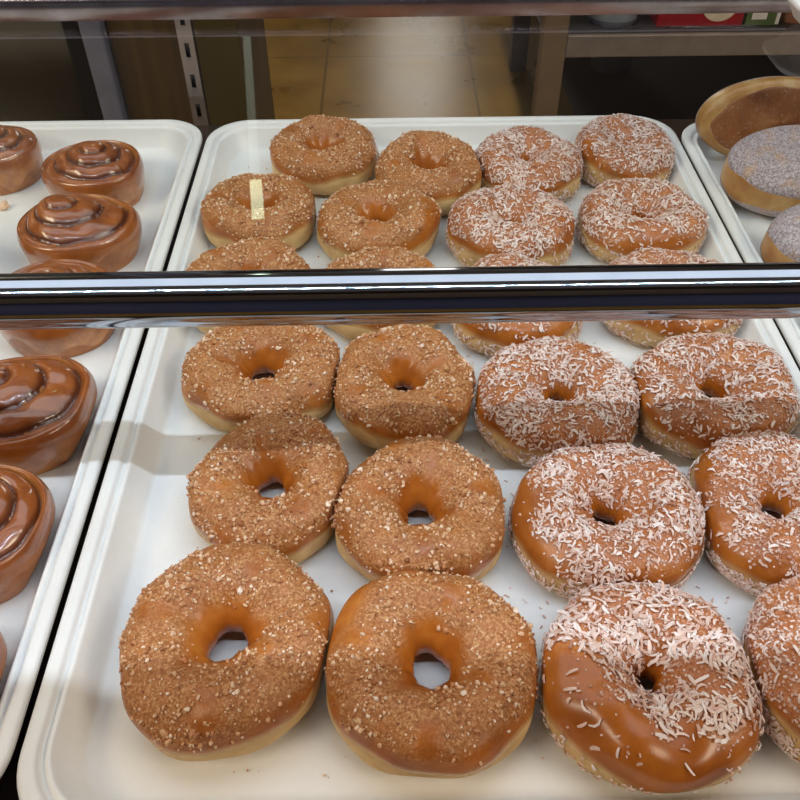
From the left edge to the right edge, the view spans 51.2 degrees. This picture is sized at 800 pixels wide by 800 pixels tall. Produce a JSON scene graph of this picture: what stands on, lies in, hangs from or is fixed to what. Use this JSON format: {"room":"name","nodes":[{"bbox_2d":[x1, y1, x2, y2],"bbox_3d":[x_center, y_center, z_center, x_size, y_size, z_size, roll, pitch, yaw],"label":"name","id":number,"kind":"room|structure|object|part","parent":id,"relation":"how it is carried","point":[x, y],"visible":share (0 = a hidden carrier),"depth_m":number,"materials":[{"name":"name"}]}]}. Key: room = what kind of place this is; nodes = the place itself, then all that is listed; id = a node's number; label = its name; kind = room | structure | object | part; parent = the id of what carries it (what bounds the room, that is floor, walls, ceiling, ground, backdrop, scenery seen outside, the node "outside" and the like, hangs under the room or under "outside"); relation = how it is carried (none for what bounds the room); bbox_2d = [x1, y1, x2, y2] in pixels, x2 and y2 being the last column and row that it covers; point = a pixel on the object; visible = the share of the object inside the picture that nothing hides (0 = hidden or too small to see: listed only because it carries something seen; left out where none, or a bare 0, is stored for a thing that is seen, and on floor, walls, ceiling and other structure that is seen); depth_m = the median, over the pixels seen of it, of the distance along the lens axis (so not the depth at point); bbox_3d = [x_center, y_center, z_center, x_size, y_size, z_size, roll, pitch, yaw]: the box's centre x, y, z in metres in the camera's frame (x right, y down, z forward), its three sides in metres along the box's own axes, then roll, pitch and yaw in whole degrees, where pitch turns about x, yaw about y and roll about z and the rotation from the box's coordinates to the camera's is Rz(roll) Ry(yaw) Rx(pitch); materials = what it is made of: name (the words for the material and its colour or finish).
{"room":"food shop","nodes":[
{"label":"food shop","id":0,"kind":"room"},
{"bbox_2d":[264,16,573,118],"bbox_3d":[0.030,-0.153,2.159,6.400,0.100,9.000,-1,45,0],"label":"floor","id":1,"kind":"structure","parent":0,"point":[453,66],"depth_m":3.22,"materials":[{"name":"tile"}]},
{"bbox_2d":[0,21,128,121],"bbox_3d":[-0.880,-0.893,1.491,0.830,1.900,0.770,-1,45,0],"label":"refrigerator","id":2,"kind":"object","parent":1,"relation":"on","point":[50,70],"visible":0.02,"depth_m":1.33,"materials":[{"name":"grey metal"}]},
{"bbox_3d":[-0.904,-0.634,1.232,0.770,1.860,0.022,-1,45,0],"label":"glass door","id":3,"kind":"part","parent":2,"relation":"part of","materials":[{"name":"glass"}]},
{"bbox_3d":[-0.476,-0.638,1.233,0.034,1.860,0.030,-1,45,0],"label":"door frame","id":4,"kind":"part","parent":2,"relation":"part of","materials":[{"name":"grey metal"}]},
{"bbox_2d":[105,19,274,124],"bbox_3d":[-0.356,-0.438,1.654,0.203,1.020,0.300,-1,45,0],"label":"base cabinet","id":5,"kind":"object","parent":1,"relation":"on","point":[233,55],"visible":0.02,"depth_m":1.36,"materials":[{"name":"brown wood"}]},
{"bbox_3d":[-0.399,-0.338,1.548,0.113,0.970,0.011,-1,45,0],"label":"door","id":6,"kind":"part","parent":5,"relation":"part of","materials":[{"name":"brown wood"}]},
{"bbox_3d":[-0.295,-0.340,1.549,0.085,0.970,0.011,-1,45,0],"label":"door","id":7,"kind":"part","parent":5,"relation":"part of","materials":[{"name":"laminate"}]},
{"bbox_2d":[0,20,799,799],"bbox_3d":[0.046,0.024,0.651,1.494,1.780,0.816,-1,45,0],"label":"display case","id":8,"kind":"object","parent":1,"relation":"on","point":[186,37],"visible":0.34,"depth_m":0.64,"materials":[{"name":"metal"}]},
{"bbox_2d":[0,119,202,777],"bbox_3d":[-0.417,-0.034,0.609,0.458,0.025,0.674,-1,45,0],"label":"tray","id":9,"kind":"object","parent":8,"relation":"on","point":[169,150],"visible":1,"depth_m":0.59,"materials":[{"name":"white plastic"}]},
{"bbox_2d":[0,631,6,680],"bbox_3d":[-0.241,0.138,0.413,0.084,0.049,0.082,-1,45,0],"label":"cinnamon roll","id":10,"kind":"object","parent":9,"relation":"on","point":[3,647],"visible":1,"depth_m":0.42,"materials":[{"name":"brown food"}]},
{"bbox_2d":[0,200,9,210],"bbox_3d":[-0.364,-0.172,0.755,0.009,0.007,0.026,15,47,15],"label":"crumb","id":11,"kind":"object","parent":9,"relation":"on","point":[4,205],"visible":1,"depth_m":0.76,"materials":[{"name":"beige food"}]},
{"bbox_2d":[0,125,42,195],"bbox_3d":[-0.383,-0.233,0.785,0.087,0.051,0.079,-1,45,0],"label":"cinnamon roll","id":12,"kind":"object","parent":9,"relation":"on","point":[21,158],"visible":1,"depth_m":0.77,"materials":[{"name":"brown food"}]},
{"bbox_2d":[0,464,55,603],"bbox_3d":[-0.245,0.074,0.477,0.088,0.050,0.088,-5,45,-5],"label":"cinnamon roll","id":13,"kind":"object","parent":9,"relation":"on","point":[27,504],"visible":1,"depth_m":0.47,"materials":[{"name":"brown food"}]},
{"bbox_2d":[0,355,96,474],"bbox_3d":[-0.250,0.005,0.545,0.096,0.051,0.088,-3,45,-2],"label":"cinnamon roll","id":14,"kind":"object","parent":9,"relation":"on","point":[47,402],"visible":0.99,"depth_m":0.53,"materials":[{"name":"brown food"}]},
{"bbox_2d":[0,259,114,357],"bbox_3d":[-0.258,-0.075,0.627,0.093,0.049,0.089,-1,45,0],"label":"cinnamon roll","id":15,"kind":"object","parent":9,"relation":"on","point":[69,343],"visible":0.29,"depth_m":0.61,"materials":[{"name":"brown food"}]},
{"bbox_2d":[16,194,141,271],"bbox_3d":[-0.266,-0.142,0.694,0.099,0.050,0.088,-1,45,0],"label":"cinnamon roll","id":16,"kind":"object","parent":9,"relation":"on","point":[104,231],"visible":0.99,"depth_m":0.68,"materials":[{"name":"brown food"}]},
{"bbox_2d":[41,140,144,205],"bbox_3d":[-0.281,-0.210,0.763,0.090,0.049,0.086,-4,45,-3],"label":"cinnamon roll","id":17,"kind":"object","parent":9,"relation":"on","point":[111,168],"visible":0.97,"depth_m":0.74,"materials":[{"name":"brown food"}]},
{"bbox_2d":[0,0,799,329],"bbox_3d":[0.044,-0.126,0.583,1.470,0.188,0.393,-1,45,0],"label":"metal rail","id":18,"kind":"object","parent":8,"relation":"on","point":[767,290],"visible":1,"depth_m":0.39,"materials":[{"name":"silver metal"}]},
{"bbox_3d":[0.041,-0.315,0.656,1.470,0.020,0.024,-1,45,0],"label":"rail","id":19,"kind":"part","parent":18,"relation":"part of","materials":[{"name":"metal"}]},
{"bbox_3d":[0.047,-0.051,0.400,1.470,0.027,0.027,-1,45,0],"label":"rail","id":20,"kind":"part","parent":18,"relation":"part of","materials":[{"name":"silver metal"}]},
{"bbox_2d":[788,0,799,22],"bbox_3d":[0.399,-0.291,0.620,0.226,0.020,0.068,-1,45,0],"label":"tray","id":21,"kind":"object","parent":18,"relation":"on","point":[794,4],"visible":1,"depth_m":0.62,"materials":[{"name":"white plastic"}]},
{"bbox_2d":[17,115,799,799],"bbox_3d":[0.046,-0.039,0.611,0.458,0.025,0.674,-1,45,0],"label":"tray","id":22,"kind":"object","parent":8,"relation":"on","point":[81,742],"visible":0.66,"depth_m":0.47,"materials":[{"name":"white plastic"}]},
{"bbox_2d":[118,540,333,760],"bbox_3d":[-0.090,0.124,0.430,0.108,0.044,0.115,-1,45,0],"label":"doughnut","id":23,"kind":"object","parent":22,"relation":"on","point":[190,706],"visible":1,"depth_m":0.41,"materials":[{"name":"food"}]},
{"bbox_2d":[185,236,310,333],"bbox_3d":[-0.117,-0.089,0.644,0.103,0.044,0.102,-1,45,0],"label":"doughnut","id":24,"kind":"object","parent":22,"relation":"on","point":[261,253],"visible":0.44,"depth_m":0.65,"materials":[{"name":"food"}]},
{"bbox_2d":[200,172,315,248],"bbox_3d":[-0.121,-0.162,0.717,0.098,0.044,0.099,-1,45,0],"label":"doughnut","id":25,"kind":"object","parent":22,"relation":"on","point":[283,207],"visible":0.98,"depth_m":0.70,"materials":[{"name":"food"}]},
{"bbox_2d":[180,325,340,431],"bbox_3d":[-0.096,-0.019,0.576,0.110,0.041,0.100,-1,45,0],"label":"doughnut","id":26,"kind":"object","parent":22,"relation":"on","point":[218,386],"visible":0.89,"depth_m":0.56,"materials":[{"name":"food"}]},
{"bbox_2d":[186,411,349,562],"bbox_3d":[-0.080,0.051,0.506,0.097,0.041,0.104,-1,45,0],"label":"doughnut","id":27,"kind":"object","parent":22,"relation":"on","point":[298,452],"visible":0.98,"depth_m":0.49,"materials":[{"name":"food"}]},
{"bbox_2d":[269,114,379,194],"bbox_3d":[-0.071,-0.235,0.790,0.104,0.044,0.105,-1,45,0],"label":"doughnut","id":28,"kind":"object","parent":22,"relation":"on","point":[328,154],"visible":0.97,"depth_m":0.76,"materials":[{"name":"food"}]},
{"bbox_2d":[178,167,507,777],"bbox_3d":[-0.039,-0.028,0.612,0.210,0.001,0.593,-1,45,0],"label":"crumbs","id":29,"kind":"object","parent":22,"relation":"on","point":[247,770],"visible":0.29,"depth_m":0.47,"materials":[{"name":"brown food"}]},
{"bbox_2d":[317,179,441,260],"bbox_3d":[-0.018,-0.152,0.708,0.106,0.042,0.103,-1,45,0],"label":"doughnut","id":30,"kind":"object","parent":22,"relation":"on","point":[380,213],"visible":0.95,"depth_m":0.69,"materials":[{"name":"food"}]},
{"bbox_2d":[326,246,434,339],"bbox_3d":[-0.016,-0.082,0.638,0.102,0.042,0.091,-1,45,0],"label":"doughnut","id":31,"kind":"object","parent":22,"relation":"on","point":[374,257],"visible":0.23,"depth_m":0.64,"materials":[{"name":"food"}]},
{"bbox_2d":[333,324,476,449],"bbox_3d":[0.004,-0.011,0.567,0.096,0.041,0.110,-1,45,0],"label":"doughnut","id":32,"kind":"object","parent":22,"relation":"on","point":[441,382],"visible":0.99,"depth_m":0.55,"materials":[{"name":"food"}]},
{"bbox_2d":[331,434,506,581],"bbox_3d":[0.012,0.065,0.490,0.103,0.043,0.099,-1,45,0],"label":"doughnut","id":33,"kind":"object","parent":22,"relation":"on","point":[463,498],"visible":1,"depth_m":0.47,"materials":[{"name":"food"}]},
{"bbox_2d":[375,130,481,215],"bbox_3d":[0.025,-0.210,0.765,0.096,0.044,0.107,-1,45,0],"label":"doughnut","id":34,"kind":"object","parent":22,"relation":"on","point":[444,167],"visible":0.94,"depth_m":0.75,"materials":[{"name":"food"}]},
{"bbox_2d":[324,569,540,778],"bbox_3d":[0.016,0.135,0.420,0.111,0.042,0.106,-1,45,0],"label":"doughnut","id":35,"kind":"object","parent":22,"relation":"on","point":[463,726],"visible":1,"depth_m":0.40,"materials":[{"name":"food"}]},
{"bbox_2d":[445,182,576,266],"bbox_3d":[0.092,-0.146,0.699,0.108,0.044,0.106,8,46,9],"label":"doughnut","id":36,"kind":"object","parent":22,"relation":"on","point":[529,221],"visible":0.95,"depth_m":0.68,"materials":[{"name":"food"}]},
{"bbox_2d":[450,252,583,357],"bbox_3d":[0.086,-0.072,0.626,0.101,0.043,0.099,-1,45,0],"label":"doughnut","id":37,"kind":"object","parent":22,"relation":"on","point":[488,339],"visible":0.19,"depth_m":0.60,"materials":[{"name":"food"}]},
{"bbox_2d":[475,124,583,200],"bbox_3d":[0.119,-0.220,0.776,0.101,0.041,0.102,-1,45,0],"label":"doughnut","id":38,"kind":"object","parent":22,"relation":"on","point":[536,157],"visible":0.87,"depth_m":0.75,"materials":[{"name":"food"}]},
{"bbox_2d":[474,335,640,467],"bbox_3d":[0.103,-0.002,0.555,0.109,0.044,0.103,-5,45,-5],"label":"doughnut","id":39,"kind":"object","parent":22,"relation":"on","point":[595,396],"visible":0.91,"depth_m":0.54,"materials":[{"name":"food"}]},
{"bbox_2d":[466,198,729,758],"bbox_3d":[0.139,-0.034,0.616,0.181,0.001,0.588,-1,45,0],"label":"coconut","id":40,"kind":"object","parent":22,"relation":"on","point":[486,458],"visible":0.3,"depth_m":0.48,"materials":[{"name":"white food"}]},
{"bbox_2d":[508,442,705,599],"bbox_3d":[0.118,0.066,0.486,0.114,0.045,0.105,-1,45,0],"label":"doughnut","id":41,"kind":"object","parent":22,"relation":"on","point":[657,535],"visible":0.91,"depth_m":0.47,"materials":[{"name":"food"}]},
{"bbox_2d":[574,113,675,186],"bbox_3d":[0.209,-0.235,0.790,0.090,0.042,0.106,-1,45,0],"label":"doughnut","id":42,"kind":"object","parent":22,"relation":"on","point":[620,146],"visible":0.88,"depth_m":0.77,"materials":[{"name":"food"}]},
{"bbox_2d":[575,177,709,263],"bbox_3d":[0.203,-0.152,0.706,0.107,0.042,0.104,-1,45,0],"label":"doughnut","id":43,"kind":"object","parent":22,"relation":"on","point":[617,218],"visible":0.97,"depth_m":0.69,"materials":[{"name":"food"}]},
{"bbox_2d":[538,579,764,794],"bbox_3d":[0.121,0.139,0.414,0.107,0.044,0.107,-5,45,-5],"label":"doughnut","id":44,"kind":"object","parent":22,"relation":"on","point":[699,724],"visible":1,"depth_m":0.40,"materials":[{"name":"food"}]},
{"bbox_2d":[602,247,742,346],"bbox_3d":[0.203,-0.080,0.635,0.109,0.041,0.100,1,45,1],"label":"doughnut","id":45,"kind":"object","parent":22,"relation":"on","point":[651,333],"visible":0.15,"depth_m":0.61,"materials":[{"name":"food"}]},
{"bbox_2d":[629,332,799,459],"bbox_3d":[0.207,-0.007,0.560,0.106,0.043,0.103,-1,45,0],"label":"doughnut","id":46,"kind":"object","parent":22,"relation":"on","point":[750,386],"visible":0.89,"depth_m":0.54,"materials":[{"name":"food"}]},
{"bbox_2d":[685,429,799,595],"bbox_3d":[0.217,0.063,0.489,0.089,0.044,0.107,-1,45,0],"label":"doughnut","id":47,"kind":"object","parent":22,"relation":"on","point":[738,477],"visible":0.88,"depth_m":0.48,"materials":[{"name":"food"}]},
{"bbox_2d":[740,576,799,762],"bbox_3d":[0.218,0.137,0.416,0.089,0.043,0.106,-1,45,0],"label":"doughnut","id":48,"kind":"object","parent":22,"relation":"on","point":[770,637],"visible":0.88,"depth_m":0.41,"materials":[{"name":"food"}]},
{"bbox_2d":[681,123,799,366],"bbox_3d":[0.507,-0.037,0.606,0.458,0.025,0.674,-1,45,0],"label":"tray","id":49,"kind":"object","parent":8,"relation":"on","point":[747,228],"visible":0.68,"depth_m":0.74,"materials":[{"name":"white plastic"}]},
{"bbox_2d":[695,76,799,155],"bbox_3d":[0.355,-0.268,0.797,0.145,0.076,0.044,-3,45,-3],"label":"donut","id":50,"kind":"object","parent":49,"relation":"on","point":[737,111],"visible":0.78,"depth_m":0.78,"materials":[{"name":"brown food"}]},
{"bbox_2d":[720,125,799,216],"bbox_3d":[0.360,-0.204,0.745,0.146,0.060,0.094,-4,45,-3],"label":"donut","id":51,"kind":"object","parent":49,"relation":"on","point":[760,173],"visible":0.92,"depth_m":0.72,"materials":[{"name":"food"}]},
{"bbox_2d":[760,204,799,262],"bbox_3d":[0.359,-0.122,0.665,0.139,0.057,0.096,2,45,2],"label":"bun","id":52,"kind":"object","parent":49,"relation":"on","point":[781,241],"visible":0.7,"depth_m":0.65,"materials":[{"name":"food"}]},
{"bbox_2d":[508,14,799,115],"bbox_3d":[1.181,-1.272,2.554,1.657,0.916,1.140,-1,45,0],"label":"steel table","id":53,"kind":"object","parent":1,"relation":"on","point":[561,36],"visible":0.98,"depth_m":2.14,"materials":[{"name":"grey metal"}]},
{"bbox_3d":[0.448,-1.459,3.027,0.060,0.519,0.060,-1,45,0],"label":"leg","id":54,"kind":"part","parent":53,"relation":"part of","materials":[{"name":"grey metal"}]},
{"bbox_3d":[0.393,-0.874,2.189,0.061,0.876,0.052,-1,45,0],"label":"leg","id":55,"kind":"part","parent":53,"relation":"part of","materials":[{"name":"brown metal"}]},
{"bbox_2d":[587,14,637,28],"bbox_3d":[0.552,-1.023,2.151,0.128,0.085,0.128,-1,45,0],"label":"bowl","id":56,"kind":"object","parent":53,"relation":"on","point":[625,20],"visible":0.52,"depth_m":2.13,"materials":[{"name":"white ceramic"}]},
{"bbox_3d":[0.552,-1.029,2.145,0.126,0.068,0.126,-1,45,0],"label":"dome lid","id":57,"kind":"part","parent":56,"relation":"part of","materials":[{"name":"plastic"}]},
{"bbox_2d":[649,13,743,26],"bbox_3d":[0.767,-1.049,2.158,0.220,0.110,0.141,-1,45,0],"label":"carton","id":58,"kind":"object","parent":53,"relation":"on","point":[711,19],"visible":0.44,"depth_m":2.14,"materials":[{"name":"red cardboard"}]},
{"bbox_2d":[704,13,734,21],"bbox_3d":[0.813,-1.003,2.107,0.096,0.092,0.002,-1,45,0],"label":"print","id":59,"kind":"object","parent":58,"relation":"attached to","point":[711,17],"depth_m":2.13},
{"bbox_2d":[742,13,780,25],"bbox_3d":[0.928,-1.034,2.149,0.087,0.100,0.101,-1,45,0],"label":"carton","id":60,"kind":"object","parent":53,"relation":"on","point":[749,18],"visible":0.44,"depth_m":2.14,"materials":[{"name":"green cardboard"}]},
{"bbox_3d":[0.918,-0.994,2.118,0.038,0.054,0.002,-1,45,0],"label":"barcode panel","id":61,"kind":"part","parent":60,"relation":"part of","materials":[{"name":"white paper"}]},
{"bbox_2d":[780,13,799,23],"bbox_3d":[1.030,-1.036,2.136,0.093,0.120,0.075,-1,45,0],"label":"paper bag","id":62,"kind":"object","parent":53,"relation":"on","point":[785,17],"visible":0.36,"depth_m":2.15,"materials":[{"name":"brown paper"}]},
{"bbox_2d":[562,55,799,119],"bbox_3d":[1.256,-1.206,3.130,1.300,0.008,1.380,-1,45,0],"label":"rubber mat","id":63,"kind":"object","parent":1,"relation":"on","point":[655,87],"visible":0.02,"depth_m":3.10,"materials":[{"name":"black rubber"}]},
{"bbox_2d":[591,57,633,75],"bbox_3d":[0.804,-1.332,3.121,0.176,0.186,0.176,-1,45,0],"label":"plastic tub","id":64,"kind":"object","parent":63,"relation":"on","point":[608,66],"visible":0.25,"depth_m":3.12,"materials":[{"name":"black plastic"}]}
]}

